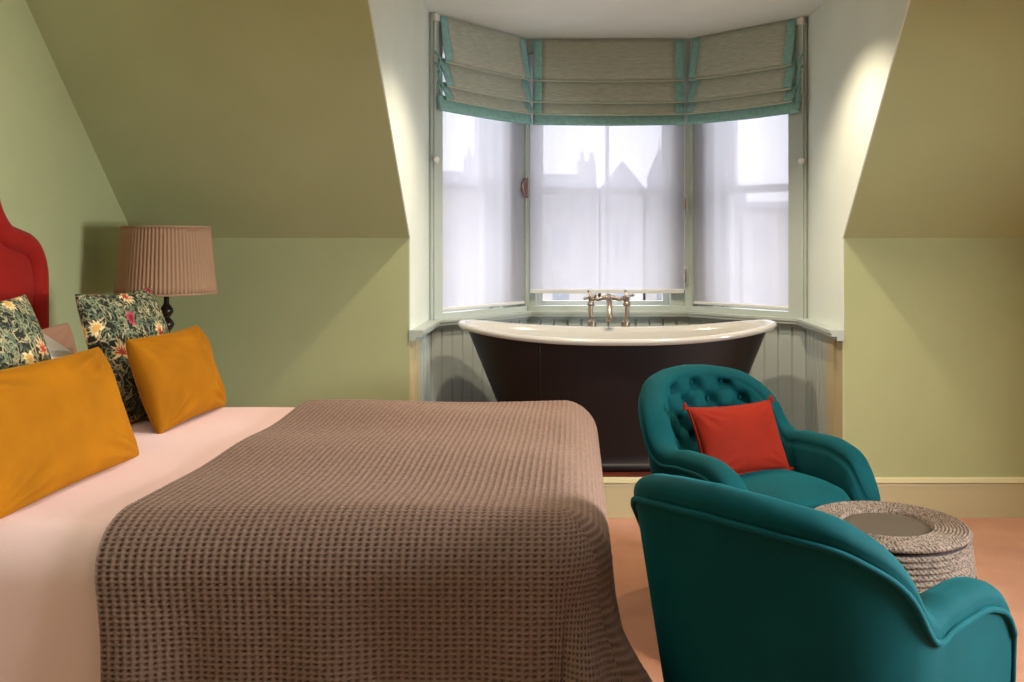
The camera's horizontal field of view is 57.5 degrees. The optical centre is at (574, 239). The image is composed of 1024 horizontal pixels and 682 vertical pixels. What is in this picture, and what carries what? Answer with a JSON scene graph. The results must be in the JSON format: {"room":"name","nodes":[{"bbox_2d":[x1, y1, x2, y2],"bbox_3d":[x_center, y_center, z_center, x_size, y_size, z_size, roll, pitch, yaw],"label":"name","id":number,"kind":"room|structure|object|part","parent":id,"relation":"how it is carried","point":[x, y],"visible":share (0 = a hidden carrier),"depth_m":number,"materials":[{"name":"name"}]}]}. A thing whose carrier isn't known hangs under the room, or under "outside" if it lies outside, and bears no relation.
{"room":"hotel room","nodes":[
{"label":"hotel room","id":0,"kind":"room"},
{"bbox_2d":[0,0,127,351],"bbox_3d":[-2.130,-0.200,1.435,0.120,3.000,6.070,0,0,0],"label":"wall","id":1,"kind":"structure","parent":0,"point":[55,188],"depth_m":3.68,"materials":[{"name":"green paint"}]},
{"bbox_2d":[26,0,408,237],"bbox_3d":[-1.425,-0.677,3.840,1.289,1.335,1.260,0,0,0],"label":"ceiling","id":2,"kind":"structure","parent":0,"point":[236,118],"depth_m":3.86,"materials":[{"name":"green paint"}]},
{"bbox_2d":[156,238,408,406],"bbox_3d":[-1.425,0.645,4.420,1.289,1.310,0.100,0,0,0],"label":"wall","id":3,"kind":"structure","parent":0,"point":[289,322],"depth_m":4.37,"materials":[{"name":"green paint"}]},
{"bbox_2d":[368,0,430,400],"bbox_3d":[-0.819,-0.042,4.155,0.112,2.327,1.890,0,0,0],"label":"wall","id":4,"kind":"structure","parent":0,"point":[400,27],"depth_m":4.44,"materials":[{"name":"paint"}]},
{"bbox_2d":[409,339,418,400],"bbox_3d":[-0.771,0.786,4.460,0.020,0.672,0.180,0,0,0],"label":"trim","id":5,"kind":"structure","parent":4,"relation":"attached to","point":[413,345],"depth_m":4.46,"materials":[{"name":"beige"}]},
{"bbox_2d":[431,320,526,401],"bbox_3d":[-0.566,0.786,5.281,0.112,0.672,0.809,0,0,37],"label":"wall","id":6,"kind":"structure","parent":0,"point":[458,374],"depth_m":5.08,"materials":[{"name":"grey"}]},
{"bbox_2d":[489,304,518,307],"bbox_3d":[-0.632,-0.365,5.380,0.210,1.679,1.009,0,0,37],"label":"wall","id":7,"kind":"structure","parent":0,"point":[517,304],"depth_m":5.52,"materials":[{"name":"paint"}]},
{"bbox_2d":[429,12,526,319],"bbox_3d":[-0.623,-0.391,5.321,0.265,1.629,0.810,0,0,36],"label":"window","id":8,"kind":"structure","parent":7,"relation":"in","point":[436,312],"depth_m":4.96,"materials":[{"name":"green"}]},
{"bbox_2d":[433,156,439,162],"bbox_3d":[-0.734,-0.425,4.917,0.024,0.040,0.040,0,0,37],"label":"knob","id":9,"kind":"object","parent":8,"relation":"attached to","point":[436,159],"visible":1,"depth_m":4.91,"materials":[{"name":"white ceramic"}]},
{"bbox_3d":[-0.695,0.050,5.328,0.040,0.740,0.562,0,0,37],"label":"sash","id":10,"kind":"part","parent":8,"relation":"part of","materials":[{"name":"white paint"}]},
{"bbox_2d":[430,13,533,124],"bbox_3d":[-0.504,-0.939,5.210,0.092,0.524,0.769,0,0,37],"label":"blind","id":11,"kind":"object","parent":8,"relation":"attached to","point":[486,71],"visible":1,"depth_m":5.18,"materials":[{"name":"beige fabric"}]},
{"bbox_3d":[-0.739,-0.930,4.921,0.004,0.480,0.004,0,0,45],"label":"cord","id":12,"kind":"part","parent":11,"relation":"part of","materials":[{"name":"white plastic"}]},
{"bbox_2d":[443,47,524,310],"bbox_3d":[-0.516,-0.366,5.289,0.023,1.497,0.700,0,0,37],"label":"blind","id":13,"kind":"object","parent":8,"relation":"attached to","point":[483,159],"visible":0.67,"depth_m":5.27,"materials":[{"name":"white fabric"}]},
{"bbox_2d":[522,178,528,197],"bbox_3d":[-0.297,-0.310,5.544,0.026,0.120,0.052,0,0,28],"label":"cleat","id":14,"kind":"object","parent":8,"relation":"attached to","point":[525,185],"visible":1,"depth_m":5.55,"materials":[{"name":"red"}]},
{"bbox_2d":[529,55,683,304],"bbox_3d":[0.200,-0.365,5.735,1.260,1.679,0.210,0,0,0],"label":"wall","id":15,"kind":"structure","parent":0,"point":[674,298],"depth_m":5.63,"materials":[{"name":"paint"}]},
{"bbox_2d":[527,39,689,310],"bbox_3d":[0.200,-0.391,5.694,0.980,1.629,0.252,0,0,0],"label":"window","id":16,"kind":"structure","parent":15,"relation":"in","point":[541,305],"depth_m":5.58,"materials":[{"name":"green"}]},
{"bbox_3d":[0.171,0.050,5.755,0.818,0.740,0.040,0,0,0],"label":"sash","id":17,"kind":"part","parent":16,"relation":"part of","materials":[{"name":"white paint"}]},
{"bbox_2d":[530,54,683,292],"bbox_3d":[0.191,-0.398,5.588,0.926,1.435,0.023,0,0,0],"label":"blind","id":18,"kind":"object","parent":16,"relation":"attached to","point":[607,213],"visible":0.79,"depth_m":5.59,"materials":[{"name":"white fabric"}]},
{"bbox_2d":[533,39,684,289],"bbox_3d":[0.202,-0.451,5.532,0.904,1.501,0.092,0,0,0],"label":"blind","id":19,"kind":"object","parent":16,"relation":"attached to","point":[577,82],"visible":1,"depth_m":5.52,"materials":[{"name":"beige fabric"}]},
{"bbox_3d":[0.652,-0.435,5.550,0.003,1.470,0.004,0,0,45],"label":"cord","id":20,"kind":"part","parent":19,"relation":"part of","materials":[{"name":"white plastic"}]},
{"bbox_2d":[683,266,687,283],"bbox_3d":[0.660,0.210,5.552,0.028,0.110,0.028,0,0,0],"label":"bracket","id":21,"kind":"object","parent":16,"relation":"attached to","point":[686,267],"visible":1,"depth_m":5.55,"materials":[{"name":"grey metal"}]},
{"bbox_2d":[683,195,687,211],"bbox_3d":[0.660,-0.220,5.552,0.028,0.100,0.028,0,0,0],"label":"bracket","id":22,"kind":"object","parent":16,"relation":"attached to","point":[686,196],"visible":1,"depth_m":5.55,"materials":[{"name":"grey metal"}]},
{"bbox_2d":[527,319,689,326],"bbox_3d":[0.200,0.786,5.624,0.980,0.672,0.112,0,0,0],"label":"wall","id":23,"kind":"structure","parent":0,"point":[555,322],"depth_m":5.57,"materials":[{"name":"grey"}]},
{"bbox_2d":[409,311,843,340],"bbox_3d":[0.241,0.449,4.974,2.041,0.050,1.220,0,0,0],"label":"sill","id":24,"kind":"structure","parent":23,"relation":"attached to","point":[418,332],"depth_m":5.32,"materials":[{"name":"grey paint"}]},
{"bbox_2d":[421,0,824,38],"bbox_3d":[0.465,-1.255,2.150,5.270,0.100,7.700,0,0,0],"label":"ceiling","id":25,"kind":"structure","parent":0,"point":[529,19],"depth_m":5.01,"materials":[{"name":"paint"}]},
{"bbox_2d":[602,472,650,476],"bbox_3d":[0.241,1.261,4.986,2.033,0.278,1.188,0,0,0],"label":"platform","id":26,"kind":"object","parent":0,"point":[605,474],"visible":0.04,"depth_m":4.45,"materials":[{"name":"brown wood"}]},
{"bbox_2d":[583,289,634,326],"bbox_3d":[0.187,0.697,5.088,0.283,0.850,0.155,0,0,0],"label":"mixer tap","id":27,"kind":"object","parent":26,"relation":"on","point":[609,314],"visible":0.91,"depth_m":5.12,"materials":[{"name":"silver metal"}]},
{"bbox_3d":[0.086,0.313,5.123,0.081,0.081,0.028,0,0,0],"label":"cross handle","id":28,"kind":"part","parent":27,"relation":"part of","materials":[{"name":"silver metal"}]},
{"bbox_3d":[0.187,0.374,5.074,0.039,0.144,0.128,0,0,0],"label":"spout","id":29,"kind":"part","parent":27,"relation":"part of","materials":[{"name":"silver metal"}]},
{"bbox_3d":[0.288,0.313,5.123,0.081,0.081,0.028,0,0,0],"label":"cross handle","id":30,"kind":"part","parent":27,"relation":"part of","materials":[{"name":"silver metal"}]},
{"bbox_2d":[458,319,776,471],"bbox_3d":[0.215,0.766,4.760,1.628,0.711,0.685,0,0,0],"label":"bath","id":31,"kind":"object","parent":26,"relation":"on","point":[604,371],"visible":0.62,"depth_m":4.50,"materials":[{"name":"black paint"}]},
{"bbox_2d":[698,304,723,306],"bbox_3d":[1.053,-0.365,5.438,0.996,1.679,0.210,0,0,45],"label":"wall","id":32,"kind":"structure","parent":0,"point":[698,304],"depth_m":5.56,"materials":[{"name":"paint"}]},
{"bbox_2d":[690,16,807,318],"bbox_3d":[1.053,-0.391,5.379,0.264,1.629,0.797,0,0,-44],"label":"window","id":33,"kind":"structure","parent":32,"relation":"in","point":[797,122],"depth_m":5.06,"materials":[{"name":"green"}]},
{"bbox_2d":[694,114,787,309],"bbox_3d":[0.947,-0.366,5.338,0.654,1.497,0.023,0,0,45],"label":"blind","id":34,"kind":"object","parent":33,"relation":"attached to","point":[741,166],"visible":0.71,"depth_m":5.32,"materials":[{"name":"white fabric"}]},
{"bbox_2d":[686,17,806,124],"bbox_3d":[0.953,-0.939,5.252,0.756,0.524,0.092,0,0,45],"label":"blind","id":35,"kind":"object","parent":33,"relation":"attached to","point":[746,73],"visible":1,"depth_m":5.23,"materials":[{"name":"beige fabric"}]},
{"bbox_3d":[1.224,-0.930,5.006,0.004,0.480,0.004,0,0,15],"label":"cord","id":36,"kind":"part","parent":35,"relation":"part of","materials":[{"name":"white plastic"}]},
{"bbox_3d":[1.103,0.050,5.417,0.535,0.740,0.040,0,0,45],"label":"sash","id":37,"kind":"part","parent":33,"relation":"part of","materials":[{"name":"white paint"}]},
{"bbox_2d":[798,157,804,164],"bbox_3d":[1.220,-0.425,5.002,0.040,0.040,0.024,0,0,45],"label":"knob","id":38,"kind":"object","parent":33,"relation":"attached to","point":[801,160],"visible":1,"depth_m":4.99,"materials":[{"name":"white plastic"}]},
{"bbox_2d":[690,320,805,430],"bbox_3d":[1.004,0.786,5.331,0.796,0.672,0.112,0,0,45],"label":"wall","id":39,"kind":"structure","parent":0,"point":[779,364],"depth_m":5.10,"materials":[{"name":"grey"}]},
{"bbox_2d":[608,518,1023,681],"bbox_3d":[0.465,1.350,1.325,5.310,0.100,6.090,0,0,0],"label":"floor","id":40,"kind":"structure","parent":0,"point":[998,543],"depth_m":3.64,"materials":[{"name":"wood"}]},
{"bbox_2d":[0,201,48,328],"bbox_3d":[-1.018,0.499,2.720,2.097,1.601,1.563,0,0,0],"label":"bed","id":41,"kind":"object","parent":40,"relation":"on","point":[23,261],"visible":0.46,"depth_m":3.34,"materials":[{"name":"red fabric"}]},
{"bbox_3d":[-1.998,0.372,2.720,0.035,1.255,1.471,0,0,0],"label":"headboard panel","id":42,"kind":"part","parent":41,"relation":"part of","materials":[{"name":"red fabric"}]},
{"bbox_2d":[0,407,294,681],"bbox_3d":[-0.938,0.891,2.705,1.984,0.572,1.547,0,0,0],"label":"sheet","id":43,"kind":"object","parent":41,"relation":"on","point":[49,623],"visible":0.07,"depth_m":1.96,"materials":[{"name":"pink fabric"}]},
{"bbox_2d":[0,295,50,369],"bbox_3d":[-1.527,0.389,2.480,0.196,0.459,0.500,0,0,-3],"label":"floral cushion","id":44,"kind":"object","parent":43,"relation":"on","point":[22,340],"visible":0.33,"depth_m":2.54,"materials":[{"name":"fabric"}]},
{"bbox_2d":[43,334,73,358],"bbox_3d":[-1.730,0.437,2.950,0.329,0.256,0.620,0,0,0],"label":"pillow","id":45,"kind":"object","parent":43,"relation":"on","point":[56,350],"visible":0.09,"depth_m":3.12,"materials":[{"name":"white fabric"}]},
{"bbox_2d":[41,323,77,352],"bbox_3d":[-1.857,0.454,3.160,0.150,0.291,0.618,0,0,-2],"label":"pillow","id":46,"kind":"object","parent":43,"relation":"on","point":[62,334],"visible":0.17,"depth_m":3.35,"materials":[{"name":"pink fabric"}]},
{"bbox_2d":[0,347,138,518],"bbox_3d":[-1.306,0.460,2.310,0.188,0.314,0.660,0,0,4],"label":"velvet cushion","id":47,"kind":"object","parent":43,"relation":"on","point":[64,421],"visible":1,"depth_m":2.25,"materials":[{"name":"orange fabric"}]},
{"bbox_2d":[75,287,168,423],"bbox_3d":[-1.527,0.396,3.230,0.197,0.442,0.474,0,0,6],"label":"floral cushion","id":48,"kind":"object","parent":43,"relation":"on","point":[109,320],"visible":0.58,"depth_m":3.07,"materials":[{"name":"fabric"}]},
{"bbox_2d":[125,325,225,433],"bbox_3d":[-1.341,0.461,3.160,0.177,0.298,0.500,0,0,2],"label":"velvet cushion","id":49,"kind":"object","parent":43,"relation":"on","point":[176,375],"visible":1,"depth_m":3.02,"materials":[{"name":"orange fabric"}]},
{"bbox_2d":[94,399,652,681],"bbox_3d":[-0.329,0.883,2.600,1.329,0.628,1.795,0,0,0],"label":"throw","id":50,"kind":"object","parent":43,"relation":"on","point":[342,540],"visible":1,"depth_m":1.93,"materials":[{"name":"brown fabric"}]},
{"bbox_2d":[638,364,880,508],"bbox_3d":[0.611,0.891,3.327,0.709,0.818,0.748,0,0,-34],"label":"armchair","id":51,"kind":"object","parent":40,"relation":"on","point":[829,469],"visible":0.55,"depth_m":3.31,"materials":[{"name":"teal fabric"}]},
{"bbox_3d":[0.457,0.931,3.060,0.138,0.438,0.407,0,0,-34],"label":"armrest","id":52,"kind":"part","parent":51,"relation":"part of","materials":[{"name":"teal fabric"}]},
{"bbox_3d":[0.504,0.816,3.487,0.686,0.668,0.346,0,0,-34],"label":"backrest","id":53,"kind":"part","parent":51,"relation":"part of","materials":[{"name":"teal fabric"}]},
{"bbox_2d":[682,395,794,474],"bbox_3d":[0.591,0.715,3.336,0.449,0.285,0.146,0,0,-32],"label":"velvet cushion","id":54,"kind":"object","parent":51,"relation":"on","point":[745,437],"visible":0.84,"depth_m":3.28,"materials":[{"name":"red fabric"}]},
{"bbox_3d":[0.658,0.986,3.257,0.476,0.328,0.580,0,0,-34],"label":"seat","id":55,"kind":"part","parent":51,"relation":"part of","materials":[{"name":"teal fabric"}]},
{"bbox_3d":[0.917,0.931,3.368,0.138,0.438,0.407,0,0,-34],"label":"armrest","id":56,"kind":"part","parent":51,"relation":"part of","materials":[{"name":"teal fabric"}]},
{"bbox_2d":[630,473,1017,681],"bbox_3d":[0.510,0.891,2.069,0.748,0.818,0.709,0,0,-45],"label":"armchair","id":57,"kind":"object","parent":40,"relation":"on","point":[745,586],"visible":1,"depth_m":1.78,"materials":[{"name":"teal fabric"}]},
{"bbox_3d":[0.800,0.931,1.967,0.407,0.438,0.138,0,0,-45],"label":"armrest","id":58,"kind":"part","parent":57,"relation":"part of","materials":[{"name":"teal fabric"}]},
{"bbox_2d":[814,501,976,593],"bbox_3d":[0.925,1.066,2.760,0.502,0.458,0.502,0,0,3],"label":"side table","id":59,"kind":"object","parent":40,"relation":"on","point":[934,547],"visible":0.33,"depth_m":2.65,"materials":[{"name":"beige wicker"}]},
{"bbox_3d":[-1.802,0.975,3.930,0.456,0.650,0.440,0,0,0],"label":"bedside table","id":60,"kind":"object","parent":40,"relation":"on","visible":0},
{"bbox_2d":[113,225,217,332],"bbox_3d":[-1.735,0.295,3.950,0.407,0.710,0.407,0,0,8],"label":"table lamp","id":61,"kind":"object","parent":60,"relation":"on","point":[171,260],"visible":0.85,"depth_m":3.80,"materials":[{"name":"beige fabric"}]},
{"bbox_3d":[-1.735,0.085,3.950,0.404,0.280,0.404,0,0,0],"label":"lamp shade","id":62,"kind":"part","parent":61,"relation":"part of","materials":[{"name":"beige fabric"}]},
{"bbox_3d":[-1.735,0.383,3.950,0.080,0.445,0.080,0,0,0],"label":"stem","id":63,"kind":"part","parent":61,"relation":"part of","materials":[{"name":"black wood"}]},
{"bbox_2d":[806,0,910,433],"bbox_3d":[1.302,-0.042,4.155,0.112,2.327,1.890,0,0,0],"label":"wall","id":64,"kind":"structure","parent":0,"point":[853,44],"depth_m":4.49,"materials":[{"name":"paint"}]},
{"bbox_2d":[826,337,843,439],"bbox_3d":[1.254,0.786,4.490,0.020,0.672,0.240,0,0,0],"label":"trim","id":65,"kind":"structure","parent":64,"relation":"attached to","point":[834,349],"depth_m":4.48,"materials":[{"name":"beige"}]},
{"bbox_2d":[844,238,1023,476],"bbox_3d":[2.132,0.645,4.420,1.736,1.310,0.100,0,0,0],"label":"wall","id":66,"kind":"structure","parent":0,"point":[934,327],"depth_m":4.37,"materials":[{"name":"green paint"}]},
{"bbox_2d":[603,477,1023,517],"bbox_3d":[0.465,1.207,4.358,5.070,0.186,0.024,0,0,0],"label":"baseboard","id":67,"kind":"structure","parent":66,"relation":"attached to","point":[957,497],"depth_m":4.35,"materials":[{"name":"beige paint"}]},
{"bbox_2d":[844,0,1023,237],"bbox_3d":[2.132,-0.677,3.840,1.736,1.335,1.260,0,0,0],"label":"ceiling","id":68,"kind":"structure","parent":0,"point":[945,158],"depth_m":3.94,"materials":[{"name":"green paint"}]},
{"label":"outside","id":69,"kind":"structure","parent":0,"visible":0},
{"bbox_3d":[0.000,9.400,38.750,80.000,0.200,62.500,0,0,0],"label":"street","id":70,"kind":"object","parent":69,"visible":0},
{"bbox_2d":[543,293,595,299],"bbox_3d":[-0.350,1.850,60.500,3.400,14.900,9.600,0,0,0],"label":"building","id":71,"kind":"structure","parent":70,"relation":"on","point":[546,296],"depth_m":56.00,"materials":[{"name":"stone"}]},
{"bbox_2d":[598,293,642,299],"bbox_3d":[2.750,2.350,58.400,2.800,13.900,9.200,0,0,0],"label":"building","id":72,"kind":"structure","parent":70,"relation":"on","point":[638,296],"depth_m":54.00,"materials":[{"name":"stone"}]},
{"bbox_2d":[643,293,661,299],"bbox_3d":[5.750,1.550,60.500,3.000,15.500,9.600,0,0,0],"label":"building","id":73,"kind":"structure","parent":70,"relation":"on","point":[646,296],"depth_m":56.00,"materials":[{"name":"stone"}]}
]}

